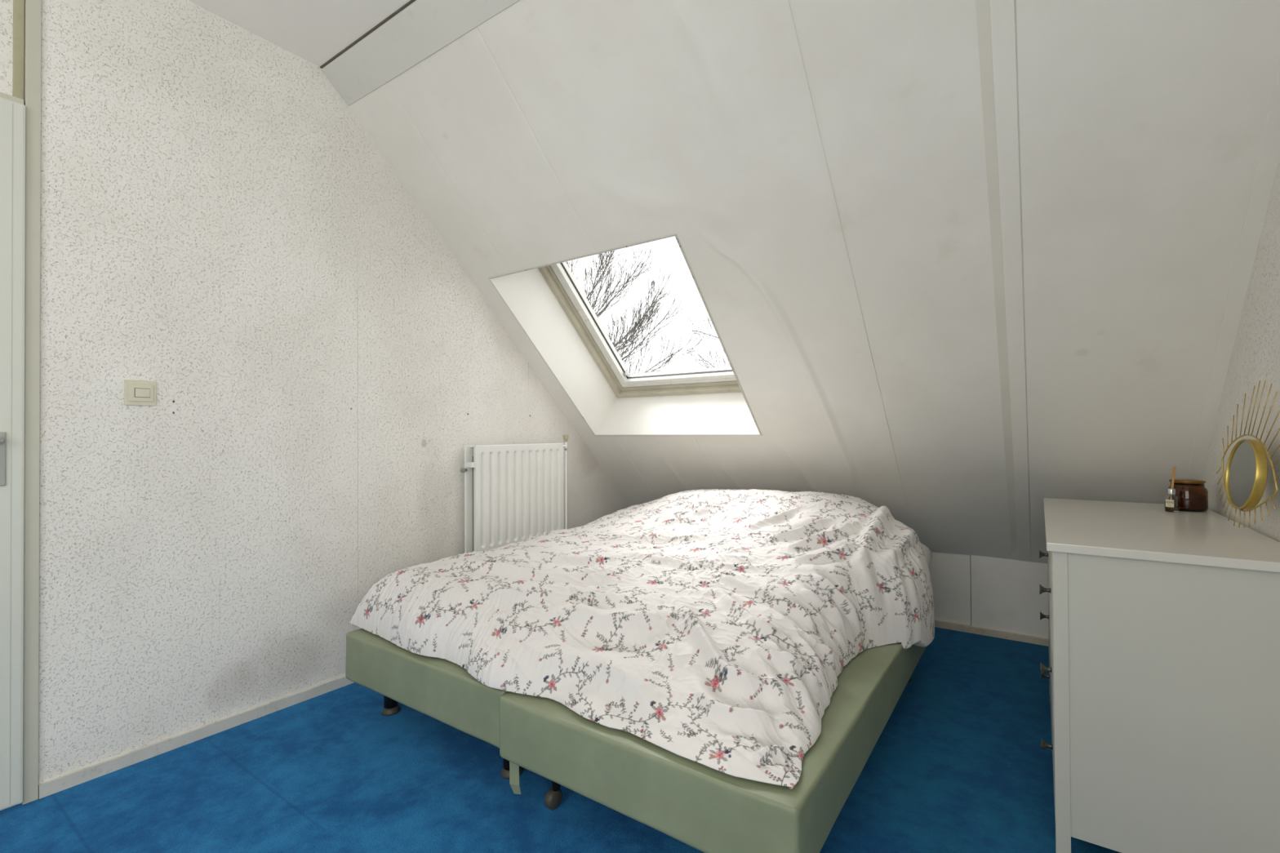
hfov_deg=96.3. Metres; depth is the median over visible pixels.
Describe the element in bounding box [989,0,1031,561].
trim
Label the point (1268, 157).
trim
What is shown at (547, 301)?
window
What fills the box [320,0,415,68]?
trim
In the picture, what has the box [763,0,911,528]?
trim
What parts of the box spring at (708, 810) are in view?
leg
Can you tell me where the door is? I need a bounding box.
[0,0,41,810]
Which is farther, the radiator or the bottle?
the radiator
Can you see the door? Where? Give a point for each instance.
(20, 122)
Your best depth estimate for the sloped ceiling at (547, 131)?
2.24 m
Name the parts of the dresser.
knob, knob, knob, knob, knob, knob, drawer, drawer, drawer, drawer, drawer, drawer, leg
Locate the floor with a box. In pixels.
[0,626,1120,852]
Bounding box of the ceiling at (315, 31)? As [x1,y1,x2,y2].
[187,0,414,66]
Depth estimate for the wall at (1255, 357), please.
1.63 m
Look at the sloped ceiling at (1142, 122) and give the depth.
1.71 m
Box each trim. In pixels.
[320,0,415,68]
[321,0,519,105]
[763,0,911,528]
[975,0,1017,551]
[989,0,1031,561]
[1186,62,1279,479]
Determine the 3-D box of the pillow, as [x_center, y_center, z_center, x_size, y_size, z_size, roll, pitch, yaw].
[1.106,0.649,2.870,0.620,0.221,0.398,-1,-1,35]
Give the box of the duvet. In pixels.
[349,488,934,789]
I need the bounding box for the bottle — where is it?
[1164,494,1178,512]
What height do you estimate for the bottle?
0.063 m
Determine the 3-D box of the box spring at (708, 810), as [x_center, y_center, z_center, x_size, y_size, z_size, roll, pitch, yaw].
[0.454,0.954,2.138,0.898,0.345,1.762,-1,-1,35]
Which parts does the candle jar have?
lid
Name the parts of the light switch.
plate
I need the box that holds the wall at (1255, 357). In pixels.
[1200,159,1279,542]
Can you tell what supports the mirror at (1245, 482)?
on the dresser
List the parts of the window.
frame, sash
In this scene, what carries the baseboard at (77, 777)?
attached to the wall at (221, 229)
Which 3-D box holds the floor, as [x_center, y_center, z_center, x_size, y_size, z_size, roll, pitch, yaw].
[-0.235,1.174,1.401,3.285,0.100,5.682,-1,-1,35]
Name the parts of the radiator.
panel, panel, thermostat knob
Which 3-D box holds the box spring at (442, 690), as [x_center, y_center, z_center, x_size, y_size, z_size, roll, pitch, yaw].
[-0.270,0.963,2.678,0.898,0.345,1.762,-1,-1,35]
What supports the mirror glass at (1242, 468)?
attached to the mirror at (1245, 482)
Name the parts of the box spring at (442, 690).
leg, leg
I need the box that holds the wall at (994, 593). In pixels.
[928,551,1048,639]
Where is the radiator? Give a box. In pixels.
[459,435,568,552]
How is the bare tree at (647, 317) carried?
on the ground
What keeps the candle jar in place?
on the dresser
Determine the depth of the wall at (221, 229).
2.17 m
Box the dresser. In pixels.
[1039,497,1279,852]
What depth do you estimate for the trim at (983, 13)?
1.88 m
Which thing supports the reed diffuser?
on the dresser
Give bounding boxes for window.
[487,232,762,435]
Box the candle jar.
[1168,478,1208,511]
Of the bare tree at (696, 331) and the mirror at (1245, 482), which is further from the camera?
the bare tree at (696, 331)
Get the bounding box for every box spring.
[345,628,522,779]
[499,642,926,852]
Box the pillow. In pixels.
[920,543,932,567]
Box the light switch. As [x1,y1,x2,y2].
[124,379,155,405]
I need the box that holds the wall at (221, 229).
[0,0,629,803]
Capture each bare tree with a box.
[565,246,702,373]
[682,315,728,368]
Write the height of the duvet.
0.518 m
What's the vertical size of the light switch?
0.085 m
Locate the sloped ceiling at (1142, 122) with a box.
[1015,0,1279,563]
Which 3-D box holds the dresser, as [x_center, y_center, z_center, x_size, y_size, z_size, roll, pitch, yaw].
[1.581,0.709,1.824,0.506,0.818,1.177,-1,-1,35]
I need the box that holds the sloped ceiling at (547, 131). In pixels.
[348,0,1047,563]
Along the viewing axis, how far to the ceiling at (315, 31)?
2.19 m
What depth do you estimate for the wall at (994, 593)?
3.09 m
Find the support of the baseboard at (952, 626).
attached to the wall at (994, 593)
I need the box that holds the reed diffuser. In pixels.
[1164,466,1178,512]
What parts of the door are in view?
handle plate, frame rail, frame post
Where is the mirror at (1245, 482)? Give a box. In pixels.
[1216,380,1279,528]
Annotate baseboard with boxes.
[38,675,353,799]
[934,620,1048,646]
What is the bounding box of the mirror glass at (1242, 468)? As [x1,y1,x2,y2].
[1227,440,1255,506]

